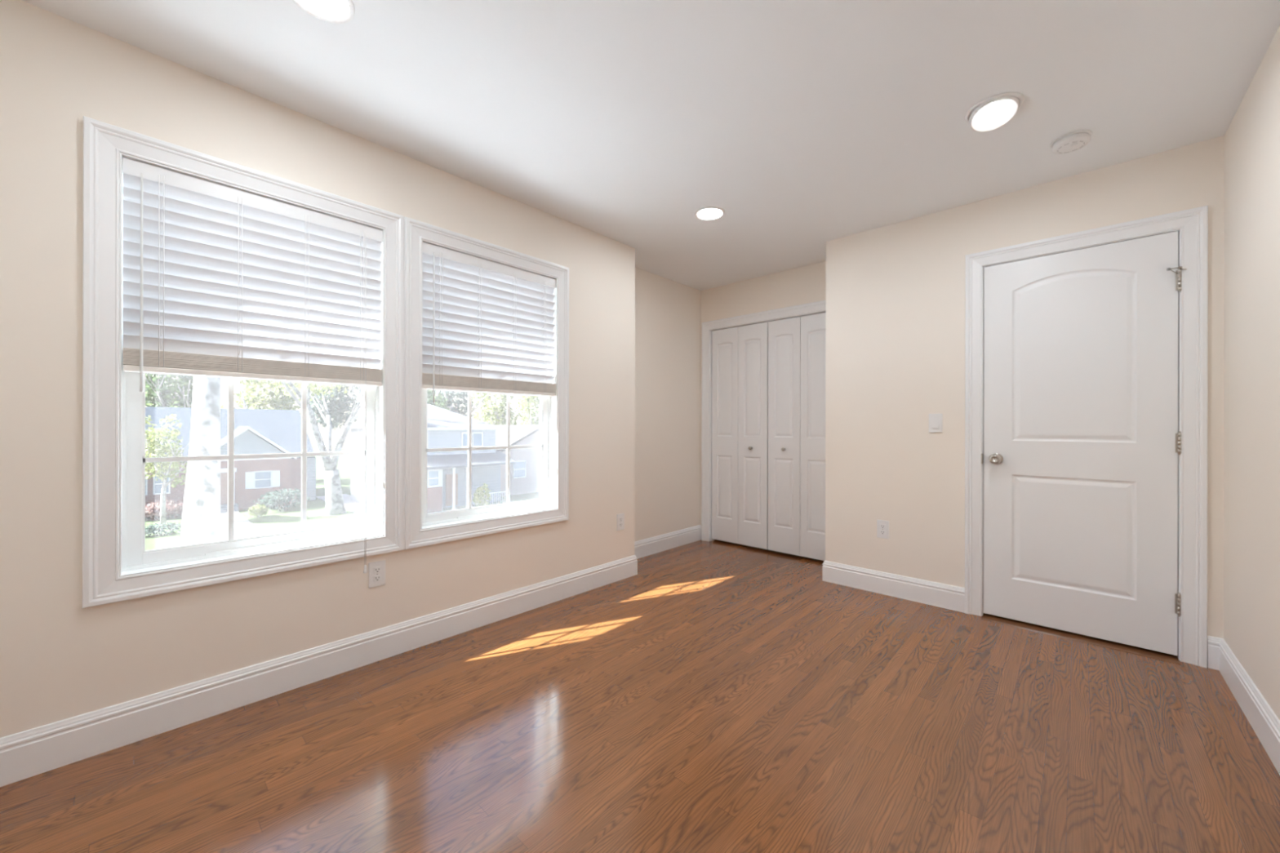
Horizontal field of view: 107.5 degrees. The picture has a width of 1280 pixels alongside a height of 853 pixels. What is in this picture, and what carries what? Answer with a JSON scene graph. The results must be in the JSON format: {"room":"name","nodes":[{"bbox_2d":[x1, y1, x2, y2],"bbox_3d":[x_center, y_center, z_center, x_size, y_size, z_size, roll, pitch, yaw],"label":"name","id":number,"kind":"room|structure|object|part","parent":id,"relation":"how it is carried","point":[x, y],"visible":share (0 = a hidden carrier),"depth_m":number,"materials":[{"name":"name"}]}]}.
{"room":"empty bedroom","nodes":[
{"label":"empty bedroom","id":0,"kind":"room"},
{"bbox_2d":[0,0,635,737],"bbox_3d":[-1.268,-0.115,2.327,0.180,2.440,3.411,0,0,43],"label":"wall","id":1,"kind":"structure","parent":0,"point":[60,659],"depth_m":1.71,"materials":[{"name":"beige paint"}]},
{"bbox_2d":[82,115,405,608],"bbox_3d":[-1.568,-0.212,1.990,0.202,1.629,1.018,0,0,43],"label":"window","id":2,"kind":"structure","parent":1,"relation":"in","point":[134,559],"depth_m":1.72,"materials":[{"name":"white plastic"}]},
{"bbox_3d":[-1.572,0.130,1.988,0.027,0.755,0.820,0,0,43],"label":"sash","id":3,"kind":"part","parent":2,"relation":"part of","materials":[{"name":"glass"}]},
{"bbox_2d":[122,156,382,573],"bbox_3d":[-1.517,-0.133,1.937,0.089,1.610,0.835,0,0,43],"label":"window blind","id":4,"kind":"object","parent":2,"relation":"attached to","point":[220,281],"visible":1,"depth_m":1.88,"materials":[{"name":"white paint"}]},
{"bbox_3d":[-1.747,-0.560,1.713,0.057,0.692,0.014,0,0,43],"label":"ladder cord","id":5,"kind":"part","parent":4,"relation":"part of","materials":[{"name":"white fabric"}]},
{"bbox_3d":[-1.599,-0.560,1.873,0.057,0.692,0.014,0,0,43],"label":"ladder cord","id":6,"kind":"part","parent":4,"relation":"part of","materials":[{"name":"white fabric"}]},
{"bbox_3d":[-1.528,-0.204,1.949,0.052,0.020,0.831,0,0,43],"label":"rail","id":7,"kind":"part","parent":4,"relation":"part of","materials":[{"name":"white wood"}]},
{"bbox_3d":[-1.448,-0.560,2.033,0.057,0.692,0.014,0,0,43],"label":"ladder cord","id":8,"kind":"part","parent":4,"relation":"part of","materials":[{"name":"white fabric"}]},
{"bbox_3d":[-1.304,-0.559,2.188,0.057,0.692,0.014,0,0,43],"label":"ladder cord","id":9,"kind":"part","parent":4,"relation":"part of","materials":[{"name":"white fabric"}]},
{"bbox_3d":[-1.269,-0.122,2.165,0.024,1.530,0.006,0,0,43],"label":"pull cord","id":10,"kind":"part","parent":4,"relation":"part of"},
{"bbox_3d":[-1.559,0.500,1.976,0.009,0.010,0.400,0,0,43],"label":"lift rail","id":11,"kind":"part","parent":2,"relation":"part of","materials":[{"name":"white plastic"}]},
{"bbox_2d":[0,524,701,786],"bbox_3d":[-0.841,1.033,2.852,0.301,0.144,4.524,0,0,43],"label":"baseboard","id":12,"kind":"structure","parent":1,"relation":"attached to","point":[35,751],"depth_m":1.92,"materials":[{"name":"white paint"}]},
{"bbox_2d":[368,560,385,587],"bbox_3d":[-1.242,0.697,2.219,0.008,0.118,0.073,0,0,43],"label":"wall outlet","id":13,"kind":"object","parent":1,"relation":"attached to","point":[376,570],"visible":1,"depth_m":2.21,"materials":[{"name":"white plastic"}]},
{"bbox_2d":[373,566,381,573],"bbox_3d":[-1.240,0.677,2.217,0.002,0.028,0.033,0,0,43],"label":"receptacle","id":14,"kind":"object","parent":13,"relation":"attached to","point":[377,570],"depth_m":2.22,"materials":[{"name":"white plastic"}]},
{"bbox_2d":[373,574,381,582],"bbox_3d":[-1.240,0.716,2.217,0.002,0.028,0.033,0,0,43],"label":"receptacle","id":15,"kind":"object","parent":13,"relation":"attached to","point":[377,578],"depth_m":2.22,"materials":[{"name":"white plastic"}]},
{"bbox_2d":[404,217,568,549],"bbox_3d":[-0.876,-0.211,2.731,0.202,1.629,1.009,0,0,43],"label":"window","id":16,"kind":"structure","parent":1,"relation":"in","point":[548,500],"depth_m":2.63,"materials":[{"name":"white plastic"}]},
{"bbox_3d":[-0.877,0.131,2.732,0.027,0.755,0.819,0,0,43],"label":"sash","id":17,"kind":"part","parent":16,"relation":"part of","materials":[{"name":"glass"}]},
{"bbox_2d":[422,242,555,403],"bbox_3d":[-0.828,-0.528,2.687,0.071,0.816,0.834,0,0,43],"label":"window blind","id":18,"kind":"object","parent":16,"relation":"attached to","point":[487,326],"visible":0.9,"depth_m":2.64,"materials":[{"name":"white paint"}]},
{"bbox_3d":[-0.904,-0.559,2.617,0.057,0.692,0.014,0,0,43],"label":"ladder cord","id":19,"kind":"part","parent":18,"relation":"part of","materials":[{"name":"white fabric"}]},
{"bbox_3d":[-0.834,-0.203,2.692,0.052,0.020,0.830,0,0,43],"label":"rail","id":20,"kind":"part","parent":18,"relation":"part of","materials":[{"name":"white wood"}]},
{"bbox_3d":[-0.609,-0.558,2.932,0.057,0.692,0.014,0,0,43],"label":"ladder cord","id":21,"kind":"part","parent":18,"relation":"part of","materials":[{"name":"white fabric"}]},
{"bbox_3d":[-0.865,0.501,2.720,0.009,0.010,0.400,0,0,43],"label":"lift rail","id":22,"kind":"part","parent":16,"relation":"part of","materials":[{"name":"white plastic"}]},
{"bbox_2d":[617,513,624,530],"bbox_3d":[-0.140,0.691,3.399,0.008,0.118,0.073,0,0,43],"label":"wall outlet","id":23,"kind":"object","parent":1,"relation":"attached to","point":[620,517],"visible":1,"depth_m":3.40,"materials":[{"name":"white plastic"}]},
{"bbox_2d":[0,539,1279,852],"bbox_3d":[0.487,1.168,2.197,3.496,0.120,5.620,0,0,43],"label":"floor","id":24,"kind":"structure","parent":0,"point":[716,696],"depth_m":1.60,"materials":[{"name":"brown wood"}]},
{"bbox_2d":[981,613,1180,664],"bbox_3d":[2.306,1.109,2.514,0.758,0.006,0.180,0,0,43],"label":"saddle","id":25,"kind":"object","parent":24,"relation":"on","point":[1170,658],"visible":0.64,"depth_m":2.44,"materials":[{"name":"brown wood"}]},
{"bbox_2d":[21,0,1279,290],"bbox_3d":[0.492,-1.392,2.197,3.496,0.120,5.620,0,0,43],"label":"ceiling","id":26,"kind":"structure","parent":0,"point":[811,124],"depth_m":1.85,"materials":[{"name":"white paint"}]},
{"bbox_2d":[291,0,355,23],"bbox_3d":[-0.996,-1.332,1.459,0.189,0.006,0.189,0,0,43],"label":"recessed light","id":27,"kind":"object","parent":26,"relation":"in","point":[333,11],"visible":1,"depth_m":1.50,"materials":[{"name":"white plastic"}]},
{"bbox_2d":[694,206,724,221],"bbox_3d":[0.436,-1.329,2.938,0.189,0.006,0.189,0,0,43],"label":"recessed light","id":28,"kind":"object","parent":26,"relation":"in","point":[709,213],"visible":1,"depth_m":2.92,"materials":[{"name":"white plastic"}]},
{"bbox_2d":[964,92,1024,132],"bbox_3d":[1.482,-1.311,1.965,0.199,0.063,0.199,0,0,43],"label":"recessed light","id":29,"kind":"object","parent":26,"relation":"in","point":[992,113],"visible":1,"depth_m":1.96,"materials":[{"name":"white plastic"}]},
{"bbox_2d":[1049,129,1092,154],"bbox_3d":[1.996,-1.309,2.175,0.144,0.040,0.144,0,0,43],"label":"smoke detector","id":30,"kind":"object","parent":26,"relation":"attached to","point":[1073,141],"visible":1,"depth_m":2.15,"materials":[{"name":"white plastic"}]},
{"bbox_2d":[634,266,701,541],"bbox_3d":[0.432,-0.112,4.489,0.285,2.440,2.349,0,0,43],"label":"wall","id":31,"kind":"structure","parent":0,"point":[668,312],"depth_m":4.23,"materials":[{"name":"beige paint"}]},
{"bbox_2d":[700,261,826,524],"bbox_3d":[1.137,-0.111,4.177,1.380,2.440,0.110,0,0,43],"label":"wall","id":32,"kind":"structure","parent":0,"point":[806,284],"depth_m":4.16,"materials":[{"name":"beige paint"}]},
{"bbox_2d":[711,322,768,549],"bbox_3d":[0.908,0.082,4.344,0.584,2.010,0.062,0,0,43],"label":"door","id":33,"kind":"structure","parent":32,"relation":"in","point":[740,355],"depth_m":4.34,"materials":[{"name":"white paint"}]},
{"bbox_2d":[701,300,826,541],"bbox_3d":[1.148,0.089,4.167,1.198,2.040,0.110,0,0,43],"label":"door frame","id":34,"kind":"structure","parent":32,"relation":"attached to","point":[711,331],"depth_m":4.54,"materials":[{"name":"white paint"}]},
{"bbox_2d":[768,312,826,560],"bbox_3d":[1.341,0.083,3.939,0.585,2.010,0.062,0,0,43],"label":"door","id":35,"kind":"structure","parent":32,"relation":"in","point":[797,346],"depth_m":3.95,"materials":[{"name":"white paint"}]},
{"bbox_2d":[825,135,1224,638],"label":"wall","id":36,"kind":"structure","parent":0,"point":[895,292],"depth_m":2.94,"materials":[{"name":"beige paint"}]},
{"bbox_2d":[876,520,888,538],"bbox_3d":[1.612,0.682,3.116,0.073,0.118,0.008,0,0,43],"label":"wall outlet","id":37,"kind":"object","parent":36,"relation":"attached to","point":[882,526],"visible":1,"depth_m":3.11,"materials":[{"name":"white plastic"}]},
{"bbox_2d":[880,524,885,528],"bbox_3d":[1.611,0.663,3.114,0.033,0.028,0.002,0,0,43],"label":"receptacle","id":38,"kind":"object","parent":37,"relation":"attached to","point":[882,526],"depth_m":3.11,"materials":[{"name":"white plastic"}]},
{"bbox_2d":[880,529,885,534],"bbox_3d":[1.611,0.702,3.114,0.033,0.028,0.002,0,0,43],"label":"receptacle","id":39,"kind":"object","parent":37,"relation":"attached to","point":[882,531],"depth_m":3.11,"materials":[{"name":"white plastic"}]},
{"bbox_2d":[822,560,964,613],"bbox_3d":[1.765,1.038,3.236,0.857,0.144,0.406,0,0,43],"label":"baseboard","id":40,"kind":"structure","parent":36,"relation":"attached to","point":[922,591],"depth_m":3.05,"materials":[{"name":"white paint"}]},
{"bbox_2d":[928,413,942,432],"bbox_3d":[1.832,-0.021,2.910,0.073,0.118,0.012,0,0,43],"label":"light switch","id":41,"kind":"object","parent":36,"relation":"attached to","point":[935,420],"visible":1,"depth_m":2.91,"materials":[{"name":"white plastic"}]},
{"bbox_2d":[981,231,1186,655],"bbox_3d":[2.282,0.080,2.477,0.787,2.026,0.106,0,0,43],"label":"door","id":42,"kind":"structure","parent":36,"relation":"in","point":[1082,439],"depth_m":2.45,"materials":[{"name":"white paint"}]},
{"bbox_3d":[2.007,0.188,2.754,0.008,0.060,0.024,0,0,43],"label":"strike plate","id":43,"kind":"part","parent":42,"relation":"part of","materials":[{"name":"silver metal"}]},
{"bbox_3d":[2.032,0.186,2.684,0.065,0.065,0.066,0,0,43],"label":"knob","id":44,"kind":"part","parent":42,"relation":"part of","materials":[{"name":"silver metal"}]},
{"bbox_2d":[964,205,1208,667],"bbox_3d":[2.321,0.046,2.528,0.929,2.131,0.142,0,0,43],"label":"door frame","id":45,"kind":"structure","parent":36,"relation":"attached to","point":[1193,224],"depth_m":2.22,"materials":[{"name":"white paint"}]},
{"bbox_2d":[1223,25,1279,719],"bbox_3d":[1.723,-0.110,1.046,0.120,2.440,5.620,0,0,43],"label":"wall","id":46,"kind":"structure","parent":0,"point":[1251,346],"depth_m":1.78,"materials":[{"name":"beige paint"}]},
{"bbox_2d":[1207,635,1279,774],"bbox_3d":[1.234,1.037,0.647,0.048,0.144,4.133,0,0,43],"label":"baseboard","id":47,"kind":"structure","parent":46,"relation":"attached to","point":[1264,722],"depth_m":1.78,"materials":[{"name":"white paint"}]},
{"label":"outside","id":48,"kind":"structure","parent":0,"visible":0},
{"bbox_2d":[315,493,364,516],"bbox_3d":[-17.081,5.360,29.962,19.000,0.030,2.100,0,0,43],"label":"driveway","id":49,"kind":"structure","parent":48,"point":[357,508],"depth_m":31.98,"materials":[{"name":"grey concrete"}]},
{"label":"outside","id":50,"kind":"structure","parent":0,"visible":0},
{"bbox_2d":[145,449,539,551],"bbox_3d":[-32.166,5.496,57.384,119.520,0.300,180.000,0,0,43],"label":"lawn","id":51,"kind":"structure","parent":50,"point":[275,521],"depth_m":27.80,"materials":[{"name":"green plant"}]},
{"bbox_2d":[145,522,181,536],"bbox_3d":[-23.611,5.075,23.143,1.082,0.717,3.353,0,0,43],"label":"hedge","id":52,"kind":"object","parent":51,"relation":"on","point":[152,527],"visible":0.61,"depth_m":23.10,"materials":[{"name":"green plant"}]},
{"bbox_2d":[145,498,183,519],"bbox_3d":[-27.737,4.796,27.212,1.729,1.250,3.073,0,0,43],"label":"bush","id":53,"kind":"object","parent":51,"relation":"on","point":[170,509],"visible":0.66,"depth_m":26.98,"materials":[{"name":"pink plant"}]},
{"bbox_2d":[145,413,189,526],"bbox_3d":[-25.518,2.436,24.966,2.877,6.245,2.418,0,0,9],"label":"tree","id":54,"kind":"object","parent":51,"relation":"on","point":[152,446],"visible":0.77,"depth_m":25.05,"materials":[{"name":"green plant"}]},
{"bbox_2d":[145,373,193,407],"bbox_3d":[-41.386,-1.138,41.411,5.976,13.333,5.645,0,0,-17],"label":"tree","id":55,"kind":"object","parent":51,"relation":"on","point":[157,393],"visible":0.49,"depth_m":40.58,"materials":[{"name":"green plant"}]},
{"bbox_2d":[179,375,220,546],"bbox_3d":[-9.764,-1.345,11.362,7.489,13.884,7.615,0,0,43],"label":"tree","id":56,"kind":"object","parent":51,"relation":"on","point":[201,515],"visible":0.02,"depth_m":10.44,"materials":[{"name":"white plant"}]},
{"bbox_2d":[145,406,315,515],"bbox_3d":[-31.818,1.497,30.662,11.490,7.700,16.400,0,0,43],"label":"brick house","id":57,"kind":"structure","parent":51,"relation":"on","point":[256,431],"depth_m":31.25,"materials":[{"name":"red"}]},
{"bbox_3d":[-28.862,3.452,28.323,0.030,1.100,0.580,0,0,43],"label":"pane","id":58,"kind":"part","parent":57,"relation":"part of","materials":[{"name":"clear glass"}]},
{"bbox_3d":[-26.376,3.907,29.653,0.070,2.000,0.800,0,0,43],"label":"door","id":59,"kind":"part","parent":57,"relation":"part of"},
{"bbox_3d":[-26.328,3.807,29.609,0.160,2.300,1.320,0,0,43],"label":"door frame","id":60,"kind":"part","parent":57,"relation":"part of","materials":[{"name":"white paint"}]},
{"bbox_2d":[244,471,253,488],"bbox_3d":[-25.466,3.509,30.604,0.060,1.100,0.410,0,0,43],"label":"shutter","id":61,"kind":"object","parent":57,"relation":"hanging from","point":[249,476],"depth_m":30.58,"materials":[{"name":"white paint"}]},
{"bbox_3d":[-25.010,3.510,31.129,0.030,1.000,0.820,0,0,43],"label":"pane","id":62,"kind":"part","parent":57,"relation":"part of","materials":[{"name":"clear glass"}]},
{"bbox_2d":[271,470,279,487],"bbox_3d":[-24.518,3.510,31.620,0.060,1.100,0.410,0,0,43],"label":"shutter","id":63,"kind":"object","parent":57,"relation":"hanging from","point":[275,473],"depth_m":31.61,"materials":[{"name":"white paint"}]},
{"bbox_2d":[248,504,268,517],"bbox_3d":[-22.537,5.012,27.744,0.949,0.826,1.013,0,0,43],"label":"bush","id":64,"kind":"object","parent":51,"relation":"on","point":[258,510],"visible":1,"depth_m":27.64,"materials":[{"name":"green plant"}]},
{"bbox_2d":[220,378,302,415],"bbox_3d":[-32.951,-0.578,41.440,5.191,12.244,6.316,0,0,43],"label":"tree","id":65,"kind":"object","parent":51,"relation":"on","point":[249,400],"visible":0.45,"depth_m":40.60,"materials":[{"name":"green plant"}]},
{"bbox_2d":[253,487,310,511],"bbox_3d":[-22.797,4.678,29.893,1.691,1.498,2.879,0,0,43],"label":"bush","id":66,"kind":"object","parent":51,"relation":"on","point":[273,499],"visible":0.93,"depth_m":29.68,"materials":[{"name":"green plant"}]},
{"bbox_2d":[269,380,364,515],"bbox_3d":[-18.394,-0.807,28.732,8.199,12.835,9.521,0,0,-17],"label":"forked tree","id":67,"kind":"object","parent":51,"relation":"on","point":[335,505],"visible":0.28,"depth_m":28.38,"materials":[{"name":"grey plant"}]},
{"bbox_2d":[297,384,363,477],"bbox_3d":[-32.309,-1.089,49.345,7.034,13.270,6.349,0,0,-6],"label":"tree","id":68,"kind":"object","parent":51,"relation":"on","point":[337,407],"visible":0.44,"depth_m":48.50,"materials":[{"name":"grey plant"}]},
{"bbox_2d":[350,403,516,513],"bbox_3d":[-15.108,1.853,33.461,10.300,7.050,7.900,0,0,43],"label":"house","id":69,"kind":"structure","parent":51,"relation":"on","point":[446,471],"depth_m":31.92,"materials":[{"name":"grey"}]},
{"bbox_3d":[-12.990,3.252,29.497,0.030,0.900,0.600,0,0,43],"label":"pane","id":70,"kind":"part","parent":69,"relation":"part of","materials":[{"name":"clear glass"}]},
{"bbox_3d":[-12.582,4.233,31.372,0.050,2.100,0.800,0,0,43],"label":"door","id":71,"kind":"part","parent":69,"relation":"part of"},
{"bbox_3d":[-11.857,0.910,32.171,0.030,0.850,0.650,0,0,43],"label":"pane","id":72,"kind":"part","parent":69,"relation":"part of","materials":[{"name":"clear glass"}]},
{"bbox_3d":[-11.345,0.910,32.719,0.030,0.850,0.650,0,0,43],"label":"pane","id":73,"kind":"part","parent":69,"relation":"part of","materials":[{"name":"clear glass"}]},
{"bbox_3d":[-10.177,4.878,31.656,0.060,0.820,3.000,0,0,43],"label":"porch railing","id":74,"kind":"part","parent":69,"relation":"part of","materials":[{"name":"white paint"}]},
{"bbox_2d":[426,389,453,410],"bbox_3d":[-21.015,-0.280,45.469,5.895,11.695,5.382,0,0,14],"label":"tree","id":75,"kind":"object","parent":51,"relation":"on","point":[438,398],"visible":0.12,"depth_m":44.81,"materials":[{"name":"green plant"}]},
{"bbox_2d":[434,390,488,417],"bbox_3d":[-21.195,-0.802,54.247,5.692,12.738,7.189,0,0,43],"label":"tree","id":76,"kind":"object","parent":51,"relation":"on","point":[457,402],"visible":0.23,"depth_m":53.58,"materials":[{"name":"grey plant"}]},
{"bbox_2d":[472,483,491,506],"bbox_3d":[-10.138,4.556,30.197,1.002,1.775,1.233,0,0,43],"label":"round shrub","id":77,"kind":"object","parent":51,"relation":"on","point":[480,498],"visible":0.96,"depth_m":30.03,"materials":[{"name":"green plant"}]},
{"bbox_2d":[471,391,519,425],"bbox_3d":[-18.937,-1.124,61.328,6.019,13.391,6.088,0,0,43],"label":"tree","id":78,"kind":"object","parent":51,"relation":"on","point":[502,413],"visible":0.43,"depth_m":60.56,"materials":[{"name":"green plant"}]},
{"bbox_2d":[495,425,539,496],"bbox_3d":[-11.470,2.625,41.828,9.800,5.520,8.500,0,0,43],"label":"gabled house","id":79,"kind":"structure","parent":51,"relation":"on","point":[524,474],"depth_m":37.73,"materials":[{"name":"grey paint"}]},
{"bbox_3d":[-9.577,3.389,37.255,0.030,1.200,1.000,0,0,43],"label":"pane","id":80,"kind":"part","parent":79,"relation":"part of","materials":[{"name":"clear glass"}]},
{"bbox_2d":[505,394,539,425],"bbox_3d":[-11.874,0.095,53.632,5.652,10.979,5.743,0,0,43],"label":"tree","id":81,"kind":"object","parent":51,"relation":"on","point":[524,404],"visible":0.33,"depth_m":52.40,"materials":[{"name":"grey plant"}]},
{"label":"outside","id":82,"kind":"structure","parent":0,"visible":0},
{"bbox_2d":[220,511,264,538],"bbox_3d":[-21.844,5.341,25.447,12.600,0.050,1.200,0,0,43],"label":"path","id":83,"kind":"structure","parent":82,"point":[243,528],"depth_m":24.86,"materials":[{"name":"grey concrete"}]}
]}

